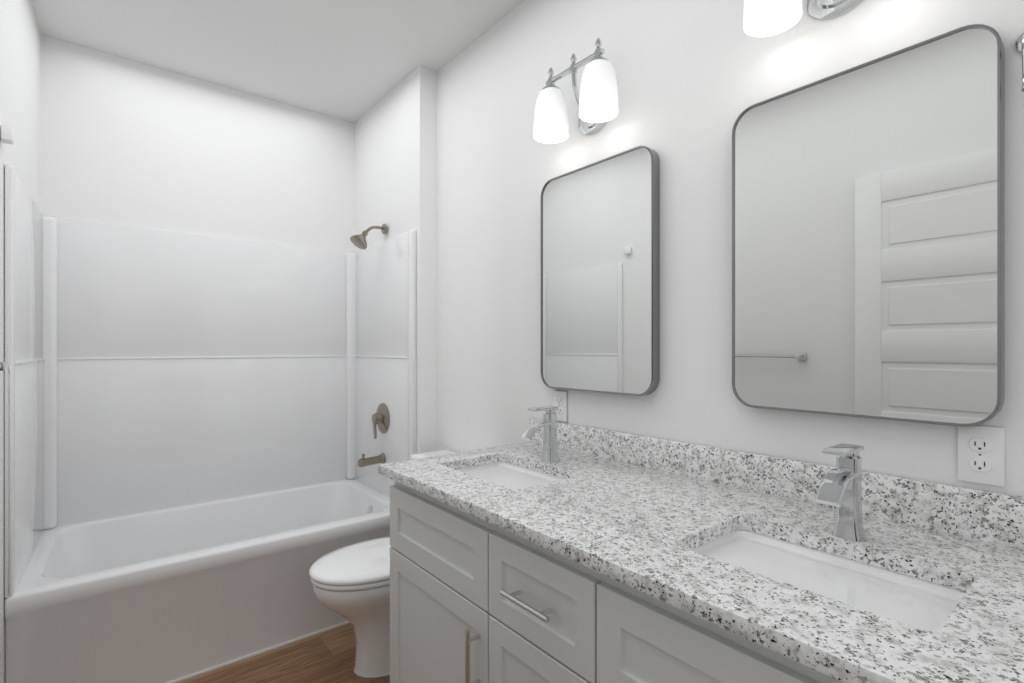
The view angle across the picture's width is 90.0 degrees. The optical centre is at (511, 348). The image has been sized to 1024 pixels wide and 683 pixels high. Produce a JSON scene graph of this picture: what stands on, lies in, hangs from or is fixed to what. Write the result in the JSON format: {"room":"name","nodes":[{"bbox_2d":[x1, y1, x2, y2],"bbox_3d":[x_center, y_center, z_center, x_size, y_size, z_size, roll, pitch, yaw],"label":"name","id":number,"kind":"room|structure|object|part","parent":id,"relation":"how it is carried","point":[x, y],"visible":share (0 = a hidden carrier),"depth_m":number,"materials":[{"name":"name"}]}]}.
{"room":"bathroom","nodes":[
{"label":"bathroom","id":0,"kind":"room"},
{"bbox_2d":[0,0,40,682],"bbox_3d":[-1.047,-0.070,0.852,0.136,2.740,3.940,0,0,-39],"label":"wall","id":1,"kind":"structure","parent":0,"point":[20,75],"depth_m":1.87,"materials":[{"name":"white paint"}]},
{"bbox_2d":[0,362,4,370],"bbox_3d":[-1.087,0.045,1.006,0.065,0.040,0.650,0,0,-39],"label":"towel rail","id":2,"kind":"object","parent":1,"relation":"attached to","point":[2,366],"visible":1,"depth_m":1.25,"materials":[{"name":"silver metal"}]},
{"bbox_2d":[0,124,13,144],"bbox_3d":[-1.630,-0.690,1.654,0.028,0.050,0.050,0,0,-39],"label":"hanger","id":3,"kind":"object","parent":1,"relation":"attached to","point":[6,134],"visible":1,"depth_m":1.64,"materials":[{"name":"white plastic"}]},
{"bbox_2d":[41,35,354,251],"bbox_3d":[-1.594,-0.070,2.876,1.620,2.740,0.100,0,0,-39],"label":"wall","id":4,"kind":"structure","parent":0,"point":[124,141],"depth_m":2.71,"materials":[{"name":"white paint"}]},
{"bbox_2d":[30,0,524,122],"bbox_3d":[-0.391,-1.490,1.380,1.820,0.100,3.940,0,0,-39],"label":"ceiling","id":5,"kind":"structure","parent":0,"point":[353,61],"depth_m":2.38,"materials":[{"name":"white paint"}]},
{"bbox_2d":[177,623,389,682],"bbox_3d":[-0.391,1.350,1.380,1.820,0.100,3.940,0,0,-39],"label":"floor","id":6,"kind":"structure","parent":0,"point":[328,656],"depth_m":2.10,"materials":[{"name":"wood"}]},
{"bbox_2d":[4,164,415,682],"bbox_3d":[-1.340,0.297,2.482,1.515,2.005,0.828,0,0,-39],"label":"bathtub","id":7,"kind":"object","parent":6,"relation":"on","point":[205,436],"visible":0.94,"depth_m":2.53,"materials":[{"name":"white plastic"}]},
{"bbox_3d":[-0.785,0.620,2.853,0.149,0.074,0.064,0,0,-39],"label":"spout","id":8,"kind":"part","parent":7,"relation":"part of","materials":[{"name":"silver metal"}]},
{"bbox_2d":[309,450,456,677],"bbox_3d":[-0.476,0.901,2.171,0.737,0.797,0.464,0,0,-39],"label":"toilet","id":9,"kind":"object","parent":6,"relation":"on","point":[351,583],"visible":0.31,"depth_m":2.00,"materials":[{"name":"white ceramic"}]},
{"bbox_3d":[-0.567,0.864,2.098,0.503,0.037,0.388,0,0,-39],"label":"lid","id":10,"kind":"part","parent":9,"relation":"part of","materials":[{"name":"white ceramic"}]},
{"bbox_2d":[378,470,869,682],"bbox_3d":[0.392,0.853,1.151,0.679,0.894,1.762,0,0,-39],"label":"bathroom vanity","id":11,"kind":"object","parent":6,"relation":"on","point":[553,550],"depth_m":1.11,"materials":[{"name":"white paint"}]},
{"bbox_2d":[378,442,1023,682],"bbox_3d":[0.392,0.391,1.162,0.667,0.030,1.804,0,0,-39],"label":"countertop","id":12,"kind":"structure","parent":11,"relation":"on","point":[632,520],"depth_m":0.94,"materials":[{"name":"grey stone"}]},
{"bbox_2d":[454,458,573,489],"bbox_3d":[-0.012,0.480,1.595,0.330,0.172,0.460,0,0,-39],"label":"sink","id":13,"kind":"object","parent":12,"relation":"in","point":[510,472],"depth_m":1.71,"materials":[{"name":"white ceramic"}]},
{"bbox_2d":[521,406,561,461],"bbox_3d":[0.093,0.286,1.679,0.138,0.180,0.049,0,0,-39],"label":"faucet","id":14,"kind":"object","parent":12,"relation":"on","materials":[{"name":"silver metal"}]},
{"bbox_2d":[682,518,973,633],"bbox_3d":[0.536,0.480,0.914,0.330,0.172,0.460,0,0,-39],"label":"sink","id":15,"kind":"object","parent":12,"relation":"in","point":[914,595],"depth_m":0.94,"materials":[{"name":"white ceramic"}]},
{"bbox_2d":[810,443,869,541],"bbox_3d":[0.640,0.286,0.997,0.138,0.180,0.051,0,0,-39],"label":"faucet","id":16,"kind":"object","parent":12,"relation":"on","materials":[{"name":"silver metal"}]},
{"bbox_2d":[355,66,436,452],"bbox_3d":[-0.701,-0.070,2.978,0.100,2.740,0.860,0,0,-39],"label":"wall","id":17,"kind":"structure","parent":0,"point":[396,160],"depth_m":2.67,"materials":[{"name":"white paint"}]},
{"bbox_2d":[437,0,1023,496],"bbox_3d":[0.280,-0.070,1.919,0.100,2.740,3.940,0,0,-39],"label":"wall","id":18,"kind":"structure","parent":0,"point":[695,78],"depth_m":1.59,"materials":[{"name":"white paint"}]},
{"bbox_2d":[554,390,566,421],"bbox_3d":[0.182,0.220,1.950,0.010,0.115,0.070,0,0,-39],"label":"electrical outlet","id":19,"kind":"object","parent":18,"relation":"attached to","point":[560,400],"visible":0.88,"depth_m":1.94,"materials":[{"name":"white plastic"}]},
{"bbox_2d":[533,38,618,143],"bbox_3d":[0.227,-0.885,1.768,0.168,0.249,0.353,0,0,-39],"label":"sconce","id":20,"kind":"object","parent":18,"relation":"attached to","point":[597,101],"visible":1,"depth_m":1.74,"materials":[{"name":"white glass"}]},
{"bbox_3d":[0.141,-0.844,1.844,0.128,0.165,0.128,0,0,-39],"label":"lamp shade","id":21,"kind":"part","parent":20,"relation":"part of","materials":[{"name":"white glass"}]},
{"bbox_3d":[0.282,-0.844,1.668,0.128,0.165,0.128,0,0,-39],"label":"lamp shade","id":22,"kind":"part","parent":20,"relation":"part of","materials":[{"name":"white glass"}]},
{"bbox_2d":[541,146,659,395],"bbox_3d":[0.286,-0.245,1.798,0.036,0.795,0.520,0,0,-39],"label":"mirror","id":23,"kind":"object","parent":18,"relation":"attached to","point":[600,276],"visible":1,"depth_m":1.75,"materials":[{"name":"grey mirror"}]},
{"bbox_2d":[562,422,1023,545],"bbox_3d":[0.643,0.329,1.365,0.021,0.095,1.804,0,0,-39],"label":"backsplash","id":24,"kind":"structure","parent":18,"relation":"attached to","point":[999,517],"depth_m":1.26,"materials":[{"name":"grey stone"}]},
{"bbox_2d":[743,0,862,37],"bbox_3d":[0.715,-0.913,1.162,0.168,0.249,0.353,0,0,-39],"label":"sconce","id":25,"kind":"object","parent":18,"relation":"attached to","point":[764,18],"visible":1,"depth_m":1.23,"materials":[{"name":"white glass"}]},
{"bbox_3d":[0.629,-0.872,1.237,0.128,0.165,0.128,0,0,-39],"label":"lamp shade","id":26,"kind":"part","parent":25,"relation":"part of","materials":[{"name":"white glass"}]},
{"bbox_2d":[732,24,1004,426],"bbox_3d":[0.775,-0.241,1.190,0.036,0.795,0.533,0,0,-39],"label":"mirror","id":27,"kind":"object","parent":18,"relation":"attached to","point":[868,239],"visible":0.96,"depth_m":1.13,"materials":[{"name":"grey mirror"}]},
{"bbox_2d":[957,425,1004,486],"bbox_3d":[0.931,0.212,1.018,0.010,0.115,0.070,0,0,-39],"label":"electrical outlet","id":28,"kind":"object","parent":18,"relation":"attached to","point":[981,454],"visible":0.96,"depth_m":1.01,"materials":[{"name":"white plastic"}]},
{"bbox_2d":[1014,33,1023,91],"bbox_3d":[0.954,-0.534,0.947,0.064,0.135,0.044,0,0,-39],"label":"hook","id":29,"kind":"object","parent":18,"relation":"attached to","point":[1019,45],"visible":1,"depth_m":0.94,"materials":[{"name":"silver metal"}]}
]}

